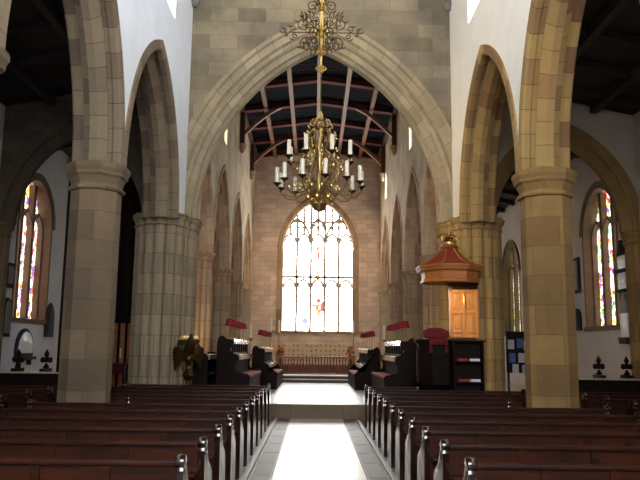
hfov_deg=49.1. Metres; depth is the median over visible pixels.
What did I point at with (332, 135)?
candle
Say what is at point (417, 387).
pew
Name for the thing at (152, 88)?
arch
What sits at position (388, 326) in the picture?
lamp
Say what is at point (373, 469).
tiles
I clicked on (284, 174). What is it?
candle
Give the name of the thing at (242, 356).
shelf
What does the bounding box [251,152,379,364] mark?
wall
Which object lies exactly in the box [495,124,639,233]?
arch
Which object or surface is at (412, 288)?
pier
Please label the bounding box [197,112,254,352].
wall
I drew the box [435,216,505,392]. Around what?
pier
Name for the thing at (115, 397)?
pew
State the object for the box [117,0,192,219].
wall
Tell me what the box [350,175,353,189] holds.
candle
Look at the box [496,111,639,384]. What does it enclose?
wall
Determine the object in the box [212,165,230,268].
arch
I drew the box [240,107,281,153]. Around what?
brace
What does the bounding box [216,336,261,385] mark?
stall
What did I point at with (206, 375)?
desk
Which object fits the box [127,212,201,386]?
pier
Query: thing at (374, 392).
pew
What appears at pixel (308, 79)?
ceiling beam
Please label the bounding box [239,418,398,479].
floor
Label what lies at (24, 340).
monument
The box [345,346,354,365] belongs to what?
flower arrangement
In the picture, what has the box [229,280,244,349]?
pier
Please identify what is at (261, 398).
pew
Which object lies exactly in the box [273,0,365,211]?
chandelier
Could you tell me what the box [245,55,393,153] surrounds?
ceiling
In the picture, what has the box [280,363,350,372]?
floor
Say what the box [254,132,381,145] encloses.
ceiling beam
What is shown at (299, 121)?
ceiling beam
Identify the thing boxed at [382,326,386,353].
candlestick
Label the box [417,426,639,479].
pew
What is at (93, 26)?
arch
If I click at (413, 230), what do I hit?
arch
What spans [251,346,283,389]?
stall
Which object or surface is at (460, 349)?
bookcase
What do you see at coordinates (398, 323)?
lamp
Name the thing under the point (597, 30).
ceiling beam
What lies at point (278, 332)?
candlestick
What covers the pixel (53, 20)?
ceiling beam
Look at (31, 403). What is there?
pew
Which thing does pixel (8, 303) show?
monument
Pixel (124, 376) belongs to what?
side table
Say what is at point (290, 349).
altar
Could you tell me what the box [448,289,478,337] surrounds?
board
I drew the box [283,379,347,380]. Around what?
floor
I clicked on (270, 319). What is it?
candlestick
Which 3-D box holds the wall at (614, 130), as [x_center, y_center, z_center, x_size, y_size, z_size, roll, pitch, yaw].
[6.188,0.203,17.181,4.350,8.182,0.700,1,-9,0]
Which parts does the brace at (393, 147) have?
wall post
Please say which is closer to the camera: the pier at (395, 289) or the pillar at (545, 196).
the pillar at (545, 196)
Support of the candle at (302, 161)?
on the chandelier at (318, 185)
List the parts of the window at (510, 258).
glass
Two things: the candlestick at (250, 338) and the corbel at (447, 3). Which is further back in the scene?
the candlestick at (250, 338)
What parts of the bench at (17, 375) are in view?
backrest, rail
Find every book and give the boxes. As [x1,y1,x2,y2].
[458,379,468,381]
[469,379,480,381]
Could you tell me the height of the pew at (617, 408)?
0.860 m
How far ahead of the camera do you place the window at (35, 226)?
19.71 m
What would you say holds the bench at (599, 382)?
on the floor at (311, 449)
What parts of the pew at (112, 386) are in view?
backrest, rail, panel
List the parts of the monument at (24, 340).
frame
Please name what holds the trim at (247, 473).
on the floor at (311, 449)
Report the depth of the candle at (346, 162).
12.18 m
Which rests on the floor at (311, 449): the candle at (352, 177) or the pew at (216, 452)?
the pew at (216, 452)
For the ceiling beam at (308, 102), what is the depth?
27.95 m
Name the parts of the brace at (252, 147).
wall post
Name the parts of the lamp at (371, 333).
lamp shade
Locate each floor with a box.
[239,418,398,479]
[270,382,525,404]
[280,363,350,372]
[283,374,347,376]
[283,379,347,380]
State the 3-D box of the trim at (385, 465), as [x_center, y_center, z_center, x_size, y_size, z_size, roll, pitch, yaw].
[0.935,2.423,5.302,0.065,0.050,21.200,1,-9,0]
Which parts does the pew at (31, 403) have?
panel, rail, backrest, panel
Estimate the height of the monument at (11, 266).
0.620 m
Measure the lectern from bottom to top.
1.877 m
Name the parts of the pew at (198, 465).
rail, panel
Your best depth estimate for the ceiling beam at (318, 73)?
26.85 m
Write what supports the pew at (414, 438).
on the floor at (311, 449)
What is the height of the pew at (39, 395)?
0.860 m
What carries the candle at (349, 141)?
on the chandelier at (318, 185)
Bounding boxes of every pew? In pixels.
[0,385,57,400]
[0,387,56,401]
[0,390,31,407]
[0,394,8,407]
[0,405,243,479]
[0,415,235,479]
[0,424,224,479]
[0,436,211,479]
[0,454,187,479]
[27,399,249,465]
[110,393,260,446]
[111,384,267,431]
[111,389,263,438]
[122,382,270,426]
[125,395,255,455]
[363,385,419,427]
[367,387,525,433]
[371,390,525,439]
[375,394,525,447]
[381,398,511,456]
[387,403,610,467]
[395,409,639,479]
[405,417,639,479]
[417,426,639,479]
[433,439,639,479]
[463,457,639,479]
[579,392,639,403]
[580,393,639,407]
[602,397,639,414]
[627,401,639,414]
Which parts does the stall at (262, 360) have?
panel, panel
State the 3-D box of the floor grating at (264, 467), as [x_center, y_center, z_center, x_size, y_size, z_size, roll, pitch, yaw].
[-0.703,2.417,5.287,0.284,0.018,21.200,1,-9,0]
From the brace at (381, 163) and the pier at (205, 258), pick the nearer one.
the pier at (205, 258)
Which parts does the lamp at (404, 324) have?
lamp shade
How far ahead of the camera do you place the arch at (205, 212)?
20.09 m
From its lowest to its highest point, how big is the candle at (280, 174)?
0.290 m
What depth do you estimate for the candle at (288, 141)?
12.66 m
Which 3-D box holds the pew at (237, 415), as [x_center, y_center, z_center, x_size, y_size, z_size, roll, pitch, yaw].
[-2.492,2.503,8.750,3.028,0.860,0.670,1,-9,0]
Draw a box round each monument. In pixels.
[3,297,11,336]
[7,262,14,287]
[12,328,35,365]
[44,303,54,336]
[573,257,580,293]
[575,308,581,330]
[613,240,629,343]
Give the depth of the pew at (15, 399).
11.48 m
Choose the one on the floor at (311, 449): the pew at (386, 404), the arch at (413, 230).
the pew at (386, 404)
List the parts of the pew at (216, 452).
rail, panel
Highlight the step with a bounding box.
[270,404,362,419]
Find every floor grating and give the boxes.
[248,419,289,479]
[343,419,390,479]
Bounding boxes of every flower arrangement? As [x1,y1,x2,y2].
[276,345,285,364]
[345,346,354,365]
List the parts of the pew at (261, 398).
rail, backrest, panel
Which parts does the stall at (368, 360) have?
panel, panel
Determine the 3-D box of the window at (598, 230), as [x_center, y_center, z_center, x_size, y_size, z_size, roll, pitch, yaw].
[7.869,0.410,19.240,0.470,4.120,2.600,1,-9,0]
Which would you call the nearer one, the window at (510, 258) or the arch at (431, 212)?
the arch at (431, 212)
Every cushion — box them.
[243,370,260,376]
[372,372,389,377]
[423,328,448,337]
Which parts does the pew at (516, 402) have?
panel, rail, backrest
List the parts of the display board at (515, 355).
leg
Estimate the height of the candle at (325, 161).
0.290 m
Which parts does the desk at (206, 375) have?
panel, panel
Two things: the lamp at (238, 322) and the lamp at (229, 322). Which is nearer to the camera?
the lamp at (229, 322)
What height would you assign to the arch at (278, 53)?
5.331 m
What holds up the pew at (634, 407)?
on the floor at (311, 449)
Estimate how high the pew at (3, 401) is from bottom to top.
0.860 m
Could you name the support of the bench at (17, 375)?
on the floor at (311, 449)
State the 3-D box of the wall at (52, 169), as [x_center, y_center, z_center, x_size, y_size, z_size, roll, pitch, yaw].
[-8.076,0.146,15.682,0.600,7.500,37.200,1,-9,0]
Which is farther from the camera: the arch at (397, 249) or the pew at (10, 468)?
the arch at (397, 249)
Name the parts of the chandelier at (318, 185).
candle arm, candle arm, candle arm, candle arm, candle arm, baluster stem, hanging rod, stem knob, candle arm, candle arm, candle arm, candle arm, candle arm, candle arm, candle arm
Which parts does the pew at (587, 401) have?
panel, rail, backrest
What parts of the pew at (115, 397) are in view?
backrest, rail, panel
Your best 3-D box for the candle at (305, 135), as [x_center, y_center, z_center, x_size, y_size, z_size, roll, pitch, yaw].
[-0.247,-1.734,12.363,0.074,0.290,0.070,1,-9,0]
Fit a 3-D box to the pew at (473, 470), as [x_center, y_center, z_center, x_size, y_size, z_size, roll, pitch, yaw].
[2.526,1.980,4.966,3.028,0.860,0.670,1,-9,0]
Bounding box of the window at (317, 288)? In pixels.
[272,196,362,333]
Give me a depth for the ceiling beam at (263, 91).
29.39 m
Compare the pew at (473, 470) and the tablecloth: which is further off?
the tablecloth
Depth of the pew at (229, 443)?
7.69 m
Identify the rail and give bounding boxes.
[275,355,355,374]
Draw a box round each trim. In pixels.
[241,417,277,479]
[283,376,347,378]
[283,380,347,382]
[355,418,397,479]
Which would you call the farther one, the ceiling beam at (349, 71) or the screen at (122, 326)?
the ceiling beam at (349, 71)
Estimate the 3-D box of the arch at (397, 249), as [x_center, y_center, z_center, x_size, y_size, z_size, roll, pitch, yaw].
[3.338,-0.155,27.276,0.760,3.300,4.320,1,-9,0]
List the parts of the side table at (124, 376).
leg, leg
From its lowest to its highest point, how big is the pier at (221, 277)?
3.970 m
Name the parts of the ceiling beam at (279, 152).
painted moulding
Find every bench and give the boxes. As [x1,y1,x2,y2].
[0,349,58,387]
[578,356,639,394]
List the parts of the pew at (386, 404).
panel, rail, backrest, panel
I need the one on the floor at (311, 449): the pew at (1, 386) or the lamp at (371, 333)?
the pew at (1, 386)
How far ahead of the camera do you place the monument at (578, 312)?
20.57 m
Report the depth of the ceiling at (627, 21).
14.81 m
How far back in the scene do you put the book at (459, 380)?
14.43 m
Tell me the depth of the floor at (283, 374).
26.48 m
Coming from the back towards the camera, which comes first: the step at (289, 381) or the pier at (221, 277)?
the step at (289, 381)
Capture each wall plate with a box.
[240,106,257,158]
[377,107,397,159]
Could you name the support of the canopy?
attached to the pier at (479, 241)
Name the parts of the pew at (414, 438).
panel, rail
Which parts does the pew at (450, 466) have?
panel, backrest, rail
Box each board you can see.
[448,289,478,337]
[506,331,524,390]
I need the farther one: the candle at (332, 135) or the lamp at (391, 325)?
the lamp at (391, 325)
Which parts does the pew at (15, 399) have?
rail, backrest, panel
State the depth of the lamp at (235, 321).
17.93 m
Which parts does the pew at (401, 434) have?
panel, backrest, rail, panel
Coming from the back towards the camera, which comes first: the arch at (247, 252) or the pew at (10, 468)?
the arch at (247, 252)
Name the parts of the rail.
rail, rail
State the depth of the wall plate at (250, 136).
30.87 m
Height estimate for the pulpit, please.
1.832 m
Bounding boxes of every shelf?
[237,353,253,359]
[267,361,276,366]
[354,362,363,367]
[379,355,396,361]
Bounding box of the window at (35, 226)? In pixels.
[11,173,54,324]
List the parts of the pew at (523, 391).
panel, rail, backrest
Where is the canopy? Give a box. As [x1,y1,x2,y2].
[416,230,484,289]
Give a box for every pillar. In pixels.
[0,46,9,74]
[57,160,130,405]
[511,166,579,410]
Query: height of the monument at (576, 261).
1.050 m
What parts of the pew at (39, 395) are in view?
rail, backrest, panel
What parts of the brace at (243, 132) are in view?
wall post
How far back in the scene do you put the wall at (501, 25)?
14.97 m
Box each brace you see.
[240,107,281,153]
[250,140,285,179]
[352,141,384,181]
[356,108,396,155]
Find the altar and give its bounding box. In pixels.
[283,343,347,365]
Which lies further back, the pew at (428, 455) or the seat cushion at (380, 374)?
the seat cushion at (380, 374)
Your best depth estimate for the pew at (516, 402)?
11.54 m
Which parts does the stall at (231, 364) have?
backrest, panel, panel, seat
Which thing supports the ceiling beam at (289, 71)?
attached to the ceiling at (298, 142)
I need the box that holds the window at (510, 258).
[502,240,521,335]
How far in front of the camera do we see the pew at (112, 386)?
13.41 m
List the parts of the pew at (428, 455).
panel, rail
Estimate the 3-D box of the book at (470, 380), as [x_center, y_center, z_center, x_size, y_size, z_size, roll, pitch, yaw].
[3.209,2.912,14.508,0.200,0.050,0.160,2,-9,-7]
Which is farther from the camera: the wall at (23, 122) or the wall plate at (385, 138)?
the wall plate at (385, 138)
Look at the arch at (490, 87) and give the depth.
15.46 m
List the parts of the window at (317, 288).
figure panel, glass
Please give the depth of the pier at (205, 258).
19.99 m
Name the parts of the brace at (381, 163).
wall post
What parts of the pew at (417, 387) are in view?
panel, rail, backrest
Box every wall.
[0,94,141,182]
[0,102,70,371]
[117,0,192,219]
[188,0,451,128]
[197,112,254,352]
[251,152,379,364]
[379,112,439,368]
[449,0,530,224]
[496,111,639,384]
[497,99,637,195]
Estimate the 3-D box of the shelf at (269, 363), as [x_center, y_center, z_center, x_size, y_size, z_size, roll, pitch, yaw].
[-1.666,4.179,23.523,0.228,0.130,4.060,1,-9,0]
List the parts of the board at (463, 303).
panel, panel, panel, panel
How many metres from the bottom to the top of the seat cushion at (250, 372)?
0.050 m
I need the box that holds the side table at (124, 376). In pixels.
[122,364,127,382]
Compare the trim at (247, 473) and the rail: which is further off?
the rail
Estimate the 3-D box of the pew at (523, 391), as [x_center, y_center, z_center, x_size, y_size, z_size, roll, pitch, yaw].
[2.440,3.305,13.568,3.028,0.860,0.670,1,-9,0]
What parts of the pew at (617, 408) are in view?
panel, rail, backrest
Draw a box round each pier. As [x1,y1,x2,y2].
[0,221,14,362]
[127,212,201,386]
[195,251,215,352]
[210,268,232,351]
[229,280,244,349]
[387,282,402,340]
[400,271,422,352]
[419,254,438,338]
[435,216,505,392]
[620,230,639,377]
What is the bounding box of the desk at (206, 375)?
[192,352,216,384]
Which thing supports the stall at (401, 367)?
on the floor at (286, 393)
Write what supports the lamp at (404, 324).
on the stall at (401, 367)
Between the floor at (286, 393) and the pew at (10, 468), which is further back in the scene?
the floor at (286, 393)
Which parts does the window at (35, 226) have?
glass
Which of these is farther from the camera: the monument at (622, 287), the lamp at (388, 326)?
the lamp at (388, 326)
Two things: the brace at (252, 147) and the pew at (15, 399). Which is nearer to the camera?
the pew at (15, 399)
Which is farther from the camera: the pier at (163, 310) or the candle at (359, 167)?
the pier at (163, 310)
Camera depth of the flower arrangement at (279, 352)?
29.95 m
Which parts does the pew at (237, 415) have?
backrest, rail, panel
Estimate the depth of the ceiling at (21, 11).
14.82 m
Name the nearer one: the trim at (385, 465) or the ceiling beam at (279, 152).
the trim at (385, 465)
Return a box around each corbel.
[191,0,199,6]
[441,0,451,10]
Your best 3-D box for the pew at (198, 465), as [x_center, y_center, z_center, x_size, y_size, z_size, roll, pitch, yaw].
[-1.923,2.069,5.887,1.948,0.860,0.670,1,-9,0]
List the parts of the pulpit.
panel, panel, stem, panel, panel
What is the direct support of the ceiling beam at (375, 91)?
attached to the ceiling at (298, 142)
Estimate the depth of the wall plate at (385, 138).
30.77 m
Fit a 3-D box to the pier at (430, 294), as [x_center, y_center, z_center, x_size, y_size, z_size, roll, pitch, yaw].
[3.360,2.429,20.180,0.885,3.970,0.893,7,-11,-37]
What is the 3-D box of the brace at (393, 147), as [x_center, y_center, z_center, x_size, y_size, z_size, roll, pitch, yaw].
[2.263,-4.370,27.915,1.690,2.040,0.323,1,-9,0]
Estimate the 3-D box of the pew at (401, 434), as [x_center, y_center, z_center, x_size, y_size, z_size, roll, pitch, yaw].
[2.488,2.569,8.789,3.028,0.860,0.670,1,-9,0]
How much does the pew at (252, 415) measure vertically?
0.860 m
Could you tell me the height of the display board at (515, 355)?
1.750 m
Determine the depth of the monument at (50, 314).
20.13 m
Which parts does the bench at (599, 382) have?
rail, backrest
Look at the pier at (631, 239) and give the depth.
16.88 m
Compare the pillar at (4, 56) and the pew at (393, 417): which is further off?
the pew at (393, 417)
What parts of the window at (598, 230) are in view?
glass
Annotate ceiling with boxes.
[0,0,71,156]
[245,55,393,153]
[496,0,639,214]
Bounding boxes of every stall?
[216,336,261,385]
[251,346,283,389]
[347,347,380,390]
[370,338,417,386]
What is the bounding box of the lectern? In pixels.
[172,334,203,384]
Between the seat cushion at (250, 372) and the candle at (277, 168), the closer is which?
the candle at (277, 168)
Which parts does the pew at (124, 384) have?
backrest, rail, panel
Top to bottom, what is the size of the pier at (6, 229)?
4.500 m
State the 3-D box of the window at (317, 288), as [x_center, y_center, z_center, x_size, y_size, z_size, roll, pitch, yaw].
[-0.106,1.140,34.368,4.440,6.880,0.480,1,-9,0]
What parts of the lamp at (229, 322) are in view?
lamp shade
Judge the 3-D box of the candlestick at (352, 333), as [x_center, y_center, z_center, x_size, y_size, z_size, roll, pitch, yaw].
[1.476,4.558,30.983,0.340,1.950,0.332,1,-9,0]
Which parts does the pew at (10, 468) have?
rail, backrest, panel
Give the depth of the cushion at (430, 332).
15.02 m
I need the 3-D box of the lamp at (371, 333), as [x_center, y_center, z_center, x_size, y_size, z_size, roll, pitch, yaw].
[1.617,3.131,21.895,0.250,0.560,0.244,1,-9,0]
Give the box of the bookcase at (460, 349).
[449,340,485,392]
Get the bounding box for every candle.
[275,167,278,181]
[279,172,282,186]
[282,162,286,176]
[287,139,290,153]
[293,177,296,190]
[300,158,304,173]
[304,134,307,148]
[323,157,327,172]
[330,134,333,148]
[345,160,348,175]
[348,139,351,153]
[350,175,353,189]
[358,165,361,179]
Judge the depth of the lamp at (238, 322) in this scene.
18.74 m
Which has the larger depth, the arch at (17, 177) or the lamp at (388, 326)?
the lamp at (388, 326)
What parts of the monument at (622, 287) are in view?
arched panel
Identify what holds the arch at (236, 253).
attached to the wall at (227, 152)
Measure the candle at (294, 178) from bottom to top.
0.290 m
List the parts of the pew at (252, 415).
panel, rail, backrest, panel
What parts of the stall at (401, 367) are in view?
seat, panel, panel, backrest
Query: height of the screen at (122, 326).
1.950 m
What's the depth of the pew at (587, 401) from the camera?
12.52 m
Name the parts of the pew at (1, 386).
rail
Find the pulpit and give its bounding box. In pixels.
[413,338,455,392]
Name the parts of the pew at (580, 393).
rail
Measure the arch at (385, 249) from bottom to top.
3.300 m
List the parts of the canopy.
moulding, cornice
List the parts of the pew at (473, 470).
panel, backrest, rail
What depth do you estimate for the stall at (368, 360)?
21.50 m
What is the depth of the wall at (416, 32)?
17.66 m
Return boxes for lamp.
[225,319,234,337]
[230,320,237,338]
[234,321,240,338]
[257,330,264,347]
[368,331,374,348]
[386,325,392,340]
[389,324,397,340]
[396,322,404,340]
[400,321,409,340]
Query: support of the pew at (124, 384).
on the floor at (311, 449)
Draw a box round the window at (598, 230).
[579,181,620,330]
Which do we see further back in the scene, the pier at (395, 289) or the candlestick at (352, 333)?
the candlestick at (352, 333)
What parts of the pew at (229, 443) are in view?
rail, backrest, panel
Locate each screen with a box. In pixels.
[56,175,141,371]
[111,319,130,386]
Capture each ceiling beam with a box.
[0,0,71,161]
[245,98,392,114]
[250,118,386,132]
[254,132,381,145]
[258,146,377,158]
[260,87,276,157]
[264,75,378,90]
[287,67,297,155]
[316,55,319,145]
[337,67,351,155]
[358,87,377,158]
[496,0,639,212]
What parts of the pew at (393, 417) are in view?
panel, backrest, rail, panel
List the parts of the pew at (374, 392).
panel, backrest, rail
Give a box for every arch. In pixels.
[0,0,124,164]
[0,115,142,225]
[124,39,178,219]
[185,14,452,221]
[198,161,212,251]
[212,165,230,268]
[230,193,242,280]
[243,214,251,289]
[380,216,389,290]
[390,194,403,282]
[404,167,422,270]
[423,162,438,254]
[459,44,518,223]
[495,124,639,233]
[518,0,639,169]
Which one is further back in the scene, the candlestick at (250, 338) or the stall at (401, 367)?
the candlestick at (250, 338)
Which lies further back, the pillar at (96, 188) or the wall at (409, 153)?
the wall at (409, 153)
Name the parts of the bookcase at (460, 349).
panel, shelf, panel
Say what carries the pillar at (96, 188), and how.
on the floor at (311, 449)
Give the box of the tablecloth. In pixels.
[112,363,127,373]
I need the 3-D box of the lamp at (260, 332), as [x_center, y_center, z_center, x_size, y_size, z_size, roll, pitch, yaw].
[-1.843,3.085,21.868,0.250,0.560,0.244,1,-9,0]
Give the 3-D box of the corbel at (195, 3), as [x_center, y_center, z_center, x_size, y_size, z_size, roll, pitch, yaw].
[-3.158,-6.091,17.603,0.480,0.470,0.456,1,-9,0]
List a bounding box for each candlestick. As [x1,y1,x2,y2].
[248,324,252,366]
[270,319,272,347]
[277,320,280,362]
[351,321,355,363]
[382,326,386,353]
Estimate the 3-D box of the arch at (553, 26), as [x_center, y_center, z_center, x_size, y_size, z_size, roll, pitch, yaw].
[3.679,-3.169,9.414,0.790,3.500,4.610,1,-9,0]
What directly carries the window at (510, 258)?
in the wall at (604, 344)
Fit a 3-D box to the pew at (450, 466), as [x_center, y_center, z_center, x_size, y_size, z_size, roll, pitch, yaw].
[1.976,2.120,5.918,1.948,0.860,0.670,1,-9,0]
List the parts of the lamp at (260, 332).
lamp shade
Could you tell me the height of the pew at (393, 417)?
0.860 m

